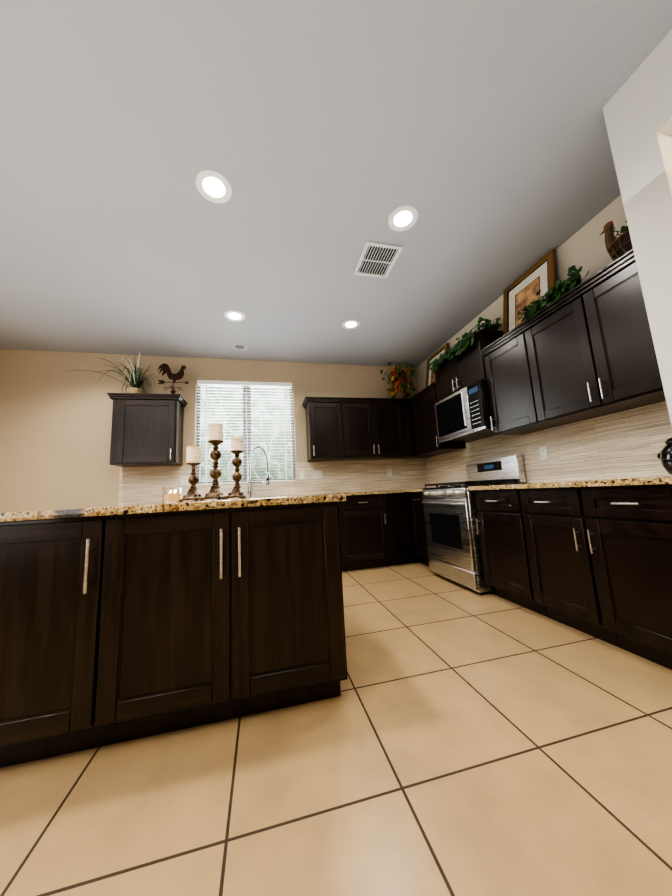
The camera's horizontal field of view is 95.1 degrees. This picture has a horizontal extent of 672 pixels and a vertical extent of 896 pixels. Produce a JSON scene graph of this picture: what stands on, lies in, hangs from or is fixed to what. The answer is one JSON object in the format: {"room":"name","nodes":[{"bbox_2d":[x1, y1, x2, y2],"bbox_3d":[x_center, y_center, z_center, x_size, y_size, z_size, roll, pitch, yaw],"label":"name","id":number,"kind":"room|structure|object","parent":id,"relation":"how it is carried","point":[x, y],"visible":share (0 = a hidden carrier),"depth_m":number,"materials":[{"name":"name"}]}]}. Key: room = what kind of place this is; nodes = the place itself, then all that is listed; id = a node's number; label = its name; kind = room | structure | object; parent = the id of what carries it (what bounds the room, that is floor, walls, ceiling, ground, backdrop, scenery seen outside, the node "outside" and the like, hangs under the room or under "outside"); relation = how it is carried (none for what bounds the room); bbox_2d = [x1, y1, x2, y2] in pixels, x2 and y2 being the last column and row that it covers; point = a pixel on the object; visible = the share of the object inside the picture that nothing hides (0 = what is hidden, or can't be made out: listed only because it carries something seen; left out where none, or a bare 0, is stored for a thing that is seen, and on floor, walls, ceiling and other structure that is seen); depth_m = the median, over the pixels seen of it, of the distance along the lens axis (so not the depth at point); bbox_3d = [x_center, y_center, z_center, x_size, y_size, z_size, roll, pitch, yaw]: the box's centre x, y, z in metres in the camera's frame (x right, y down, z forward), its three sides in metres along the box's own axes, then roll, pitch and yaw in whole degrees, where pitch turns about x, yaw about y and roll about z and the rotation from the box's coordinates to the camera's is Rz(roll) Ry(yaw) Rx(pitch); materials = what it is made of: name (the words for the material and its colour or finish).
{"room":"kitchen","nodes":[
{"label":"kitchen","id":0,"kind":"room"},
{"bbox_2d":[0,349,418,512],"bbox_3d":[-1.525,0.193,4.082,7.320,2.820,0.160,-1,-9,-13],"label":"wall","id":1,"kind":"structure","parent":0,"point":[55,430],"depth_m":3.72,"materials":[{"name":"beige paint"}]},
{"bbox_2d":[107,393,187,466],"bbox_3d":[-2.253,-0.199,3.697,0.772,0.820,0.368,-1,-9,-13],"label":"upper cabinet","id":2,"kind":"object","parent":1,"relation":"attached to","point":[146,429],"visible":1,"depth_m":3.57,"materials":[{"name":"brown wood"}]},
{"bbox_2d":[64,353,157,393],"bbox_3d":[-2.580,-0.934,3.464,0.896,0.597,0.896,-1,-9,-13],"label":"potted plant","id":3,"kind":"object","parent":2,"relation":"on","point":[137,382],"visible":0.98,"depth_m":3.71,"materials":[{"name":"green plant"}]},
{"bbox_2d":[158,363,188,393],"bbox_3d":[-2.030,-0.833,3.837,0.368,0.447,0.140,-1,-9,-13],"label":"weathervane","id":4,"kind":"object","parent":2,"relation":"on","point":[165,368],"visible":0.85,"depth_m":3.84,"materials":[{"name":"brown metal"}]},
{"bbox_2d":[196,384,295,483],"bbox_3d":[-1.227,-0.209,4.243,1.286,1.406,0.040,-1,-9,-13],"label":"window","id":5,"kind":"structure","parent":1,"relation":"in","point":[246,438],"depth_m":4.21,"materials":[{"name":"grey"}]},
{"bbox_2d":[196,380,294,484],"bbox_3d":[-1.213,-0.219,4.182,1.266,1.402,0.072,-1,-9,-13],"label":"window blinds","id":6,"kind":"object","parent":5,"relation":"attached to","point":[236,384],"visible":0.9,"depth_m":4.21,"materials":[{"name":"white plastic"}]},
{"bbox_2d":[118,458,425,504],"bbox_3d":[-0.620,0.427,4.166,4.082,0.453,0.008,-1,-9,-13],"label":"backsplash","id":7,"kind":"structure","parent":1,"relation":"attached to","point":[137,485],"depth_m":4.22,"materials":[{"name":"beige tile"}]},
{"bbox_2d":[180,476,189,484],"bbox_3d":[-1.894,0.419,3.860,0.115,0.116,0.007,-1,-9,-13],"label":"electrical outlet plate","id":8,"kind":"object","parent":7,"relation":"attached to","point":[183,479],"depth_m":3.86,"materials":[{"name":"white plastic"}]},
{"bbox_2d":[299,471,304,479],"bbox_3d":[-0.465,0.382,4.202,0.072,0.116,0.008,-1,-9,-13],"label":"electrical outlet plate","id":9,"kind":"object","parent":7,"relation":"attached to","point":[301,473],"depth_m":4.20,"materials":[{"name":"white plastic"}]},
{"bbox_2d":[314,470,321,478],"bbox_3d":[-0.247,0.378,4.254,0.115,0.116,0.008,-1,-9,-13],"label":"electrical outlet plate","id":10,"kind":"object","parent":7,"relation":"attached to","point":[318,473],"depth_m":4.25,"materials":[{"name":"white plastic"}]},
{"bbox_2d":[387,469,391,476],"bbox_3d":[0.785,0.373,4.497,0.072,0.116,0.007,-1,-9,-13],"label":"electrical outlet plate","id":11,"kind":"object","parent":7,"relation":"attached to","point":[389,471],"depth_m":4.49,"materials":[{"name":"white plastic"}]},
{"bbox_2d":[302,397,435,461],"bbox_3d":[0.475,-0.251,4.346,1.842,0.820,0.368,-1,-9,-13],"label":"upper cabinet","id":12,"kind":"object","parent":1,"relation":"attached to","point":[342,428],"visible":1,"depth_m":4.17,"materials":[{"name":"brown wood"}]},
{"bbox_2d":[380,362,415,398],"bbox_3d":[0.945,-0.966,4.573,0.541,0.607,0.351,-1,-9,-13],"label":"flower arrangement","id":13,"kind":"object","parent":12,"relation":"on","point":[398,390],"visible":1,"depth_m":4.53,"materials":[{"name":"plant"}]},
{"bbox_2d":[0,562,671,895],"bbox_3d":[-0.767,1.128,0.752,7.620,0.080,6.900,-1,-9,-13],"label":"floor","id":14,"kind":"structure","parent":0,"point":[455,739],"depth_m":0.99,"materials":[{"name":"tile"}]},
{"bbox_2d":[0,502,347,767],"bbox_3d":[-0.778,0.772,1.631,1.482,0.881,0.923,-1,-9,-13],"label":"kitchen island","id":15,"kind":"object","parent":14,"relation":"on","point":[114,629],"visible":1,"depth_m":1.23,"materials":[{"name":"brown wood"}]},
{"bbox_2d":[0,494,345,521],"bbox_3d":[-0.797,0.323,1.722,1.520,0.033,0.940,-1,-9,-13],"label":"island countertop","id":16,"kind":"structure","parent":15,"relation":"on","point":[110,510],"depth_m":1.27,"materials":[{"name":"stone"}]},
{"bbox_2d":[162,486,181,502],"bbox_3d":[-0.971,0.281,1.823,0.100,0.094,0.100,-1,-9,-13],"label":"jar candle","id":17,"kind":"object","parent":16,"relation":"on","point":[172,494],"visible":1,"depth_m":1.78,"materials":[{"name":"clear glass"}]},
{"bbox_2d":[179,446,200,501],"bbox_3d":[-0.857,0.155,1.815,0.129,0.330,0.139,-1,-9,-13],"label":"candlestick","id":18,"kind":"object","parent":16,"relation":"on","point":[193,456],"visible":0.96,"depth_m":1.80,"materials":[{"name":"brown metal"}]},
{"bbox_2d":[201,423,225,500],"bbox_3d":[-0.697,0.079,1.740,0.129,0.440,0.139,-1,-9,-13],"label":"candlestick","id":19,"kind":"object","parent":16,"relation":"on","point":[215,435],"visible":1,"depth_m":1.73,"materials":[{"name":"brown metal"}]},
{"bbox_2d":[225,437,245,499],"bbox_3d":[-0.645,0.129,1.957,0.129,0.400,0.139,-1,-9,-13],"label":"candlestick","id":20,"kind":"object","parent":16,"relation":"on","point":[236,448],"visible":1,"depth_m":1.95,"materials":[{"name":"brown metal"}]},
{"bbox_2d":[346,493,393,569],"bbox_3d":[0.232,1.060,3.953,0.684,0.880,0.607,-1,-9,-13],"label":"base cabinet","id":21,"kind":"object","parent":14,"relation":"on","point":[376,530],"depth_m":3.70,"materials":[{"name":"brown wood"}]},
{"bbox_2d":[386,492,422,564],"bbox_3d":[0.981,1.046,4.131,1.005,0.880,0.607,-1,-9,-13],"label":"base cabinet","id":22,"kind":"object","parent":14,"relation":"on","point":[402,548],"depth_m":3.81,"materials":[{"name":"brown wood"}]},
{"bbox_2d":[86,489,407,507],"bbox_3d":[-0.543,0.618,3.815,4.102,0.033,0.660,-1,-9,-13],"label":"countertop","id":23,"kind":"structure","parent":22,"relation":"on","point":[389,491],"depth_m":3.69,"materials":[{"name":"stone"}]},
{"bbox_2d":[247,446,269,497],"bbox_3d":[-1.002,0.308,3.953,0.284,0.667,0.198,-1,-9,-13],"label":"faucet","id":24,"kind":"object","parent":23,"relation":"on","point":[267,477],"visible":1,"depth_m":3.94,"materials":[{"name":"silver metal"}]},
{"bbox_2d":[410,492,429,566],"bbox_3d":[1.294,0.960,3.668,0.607,0.880,0.445,-1,-9,-13],"label":"base cabinet","id":25,"kind":"object","parent":14,"relation":"on","point":[417,509],"depth_m":3.66,"materials":[{"name":"brown wood"}]},
{"bbox_2d":[408,489,422,491],"bbox_3d":[1.257,0.504,3.703,0.647,0.033,0.403,-1,-9,-13],"label":"countertop","id":26,"kind":"structure","parent":25,"relation":"on","point":[409,490],"depth_m":3.64,"materials":[{"name":"stone"}]},
{"bbox_2d":[421,455,525,594],"bbox_3d":[1.352,0.717,3.083,0.721,1.184,0.756,-1,-9,-13],"label":"range","id":27,"kind":"object","parent":14,"relation":"on","point":[453,541],"visible":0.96,"depth_m":2.90,"materials":[{"name":"silver metal"}]},
{"bbox_2d":[474,489,541,614],"bbox_3d":[1.585,0.761,2.427,0.607,0.880,0.564,-1,-9,-13],"label":"base cabinet","id":28,"kind":"object","parent":14,"relation":"on","point":[510,566],"depth_m":2.33,"materials":[{"name":"brown wood"}]},
{"bbox_2d":[526,484,671,669],"bbox_3d":[1.729,0.663,1.817,0.607,0.880,1.011,-1,-9,-13],"label":"base cabinet","id":29,"kind":"object","parent":14,"relation":"on","point":[595,561],"depth_m":1.65,"materials":[{"name":"brown wood"}]},
{"bbox_2d":[468,476,671,489],"bbox_3d":[1.640,0.242,2.074,0.647,0.033,1.451,-1,-9,-13],"label":"countertop","id":30,"kind":"structure","parent":29,"relation":"on","point":[634,481],"depth_m":1.73,"materials":[{"name":"stone"}]},
{"bbox_2d":[657,437,671,474],"bbox_3d":[1.817,0.020,1.599,0.194,0.246,0.242,-1,-9,-13],"label":"canister","id":31,"kind":"object","parent":30,"relation":"on","point":[664,455],"visible":1,"depth_m":1.61,"materials":[{"name":"metal"}]},
{"bbox_2d":[0,0,671,367],"bbox_3d":[-0.922,-1.737,1.176,7.620,0.080,6.900,-1,-9,-13],"label":"ceiling","id":32,"kind":"structure","parent":0,"point":[325,138],"depth_m":1.77,"materials":[{"name":"white paint"}]},
{"bbox_2d":[196,170,231,202],"bbox_3d":[-0.750,-1.598,1.890,0.207,0.004,0.207,-1,-9,-13],"label":"recessed light","id":33,"kind":"object","parent":32,"relation":"in","point":[213,186],"visible":1,"depth_m":1.89,"materials":[{"name":"white plastic"}]},
{"bbox_2d":[224,310,244,321],"bbox_3d":[-1.066,-1.382,3.237,0.207,0.004,0.207,-1,-9,-13],"label":"recessed light","id":34,"kind":"object","parent":32,"relation":"in","point":[234,315],"visible":1,"depth_m":3.23,"materials":[{"name":"white plastic"}]},
{"bbox_2d":[232,343,247,350],"bbox_3d":[-1.222,-1.275,3.901,0.194,0.004,0.194,-1,-9,-13],"label":"smoke detector","id":35,"kind":"object","parent":32,"relation":"attached to","point":[239,346],"visible":1,"depth_m":3.90,"materials":[{"name":"grey plastic"}]},
{"bbox_2d":[342,319,359,328],"bbox_3d":[0.171,-1.407,3.521,0.207,0.004,0.207,-1,-9,-13],"label":"recessed light","id":36,"kind":"object","parent":32,"relation":"in","point":[350,324],"visible":1,"depth_m":3.52,"materials":[{"name":"white plastic"}]},
{"bbox_2d":[354,241,403,277],"bbox_3d":[0.344,-1.553,2.567,0.310,0.012,0.360,-1,-9,-13],"label":"ceiling vent","id":37,"kind":"object","parent":32,"relation":"in","point":[376,259],"visible":1,"depth_m":2.55,"materials":[{"name":"white metal"}]},
{"bbox_2d":[388,205,417,230],"bbox_3d":[0.475,-1.621,2.182,0.207,0.004,0.207,-1,-9,-13],"label":"recessed light","id":38,"kind":"object","parent":32,"relation":"in","point":[403,218],"visible":1,"depth_m":2.18,"materials":[{"name":"white plastic"}]},
{"bbox_2d":[416,195,659,482],"bbox_3d":[1.780,-0.127,3.127,0.120,2.820,3.270,-1,-9,-13],"label":"wall","id":39,"kind":"structure","parent":0,"point":[584,246],"depth_m":2.35,"materials":[{"name":"beige paint"}]},
{"bbox_2d":[410,383,465,455],"bbox_3d":[1.304,-0.341,4.044,0.368,0.820,0.633,-1,-9,-13],"label":"upper cabinet","id":40,"kind":"object","parent":39,"relation":"attached to","point":[423,401],"visible":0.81,"depth_m":3.97,"materials":[{"name":"brown wood"}]},
{"bbox_2d":[425,343,447,387],"bbox_3d":[1.357,-1.033,4.166,0.124,0.574,0.500,-1,-9,-13],"label":"picture frame","id":41,"kind":"object","parent":40,"relation":"on","point":[430,377],"visible":0.4,"depth_m":4.27,"materials":[{"name":"gold metal"}]},
{"bbox_2d":[430,329,502,401],"bbox_3d":[1.451,-0.823,3.385,0.368,0.475,0.932,-1,-9,-13],"label":"upper cabinet","id":42,"kind":"object","parent":39,"relation":"attached to","point":[463,369],"visible":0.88,"depth_m":3.21,"materials":[{"name":"brown wood"}]},
{"bbox_2d":[435,380,494,442],"bbox_3d":[1.443,-0.347,3.280,0.449,0.475,0.786,-1,-9,-13],"label":"microwave","id":43,"kind":"object","parent":42,"relation":"attached to","point":[463,415],"visible":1,"depth_m":3.12,"materials":[{"name":"silver metal"}]},
{"bbox_2d":[429,317,501,373],"bbox_3d":[1.397,-1.099,3.390,0.373,0.346,0.982,-1,-9,-13],"label":"ivy garland","id":44,"kind":"object","parent":42,"relation":"on","point":[488,325],"visible":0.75,"depth_m":3.14,"materials":[{"name":"green plant"}]},
{"bbox_2d":[482,320,565,434],"bbox_3d":[1.648,-0.544,2.660,0.331,0.782,0.546,-1,-9,-13],"label":"upper cabinet","id":45,"kind":"object","parent":39,"relation":"attached to","point":[513,381],"depth_m":2.59,"materials":[{"name":"brown wood"}]},
{"bbox_2d":[426,401,671,487],"bbox_3d":[1.731,0.106,3.062,0.008,0.514,3.235,-1,-9,-13],"label":"backsplash","id":46,"kind":"structure","parent":39,"relation":"attached to","point":[629,443],"depth_m":2.35,"materials":[{"name":"beige tile"}]},
{"bbox_2d":[539,446,547,459],"bbox_3d":[1.811,0.054,2.684,0.007,0.116,0.072,-1,-9,-13],"label":"electrical outlet plate","id":47,"kind":"object","parent":46,"relation":"attached to","point":[543,450],"depth_m":2.68,"materials":[{"name":"white plastic"}]},
{"bbox_2d":[532,252,665,423],"bbox_3d":[1.792,-0.643,2.045,0.331,0.782,1.017,-1,-9,-13],"label":"upper cabinet","id":48,"kind":"object","parent":39,"relation":"attached to","point":[584,350],"depth_m":1.94,"materials":[{"name":"brown wood"}]},
{"bbox_2d":[503,249,555,334],"bbox_3d":[1.694,-1.285,2.726,0.124,0.614,0.540,-1,-9,-13],"label":"picture frame","id":49,"kind":"object","parent":48,"relation":"on","point":[520,292],"visible":0.6,"depth_m":2.75,"materials":[{"name":"brown wood"}]},
{"bbox_2d":[518,265,590,321],"bbox_3d":[1.615,-1.156,2.350,0.150,0.221,0.652,-1,-9,-13],"label":"ivy garland","id":50,"kind":"object","parent":48,"relation":"on","point":[559,289],"visible":0.77,"depth_m":2.26,"materials":[{"name":"green plant"}]},
{"bbox_2d":[600,220,632,260],"bbox_3d":[1.817,-1.303,1.862,0.195,0.386,0.370,-1,-9,-13],"label":"rooster","id":51,"kind":"object","parent":48,"relation":"on","point":[619,246],"visible":0.29,"depth_m":1.91,"materials":[{"name":"brown wicker"}]},
{"bbox_2d":[602,29,671,425],"bbox_3d":[1.892,-0.610,-0.096,0.165,2.820,3.130,-1,-9,-13],"label":"wall","id":52,"kind":"structure","parent":0,"point":[637,110],"depth_m":1.38,"materials":[{"name":"white paint"}]},
{"label":"outside","id":53,"kind":"structure","parent":0,"visible":0},
{"bbox_2d":[200,387,291,481],"bbox_3d":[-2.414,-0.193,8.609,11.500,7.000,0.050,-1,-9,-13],"label":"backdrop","id":54,"kind":"structure","parent":53,"point":[259,428],"depth_m":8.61,"materials":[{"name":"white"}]}
]}

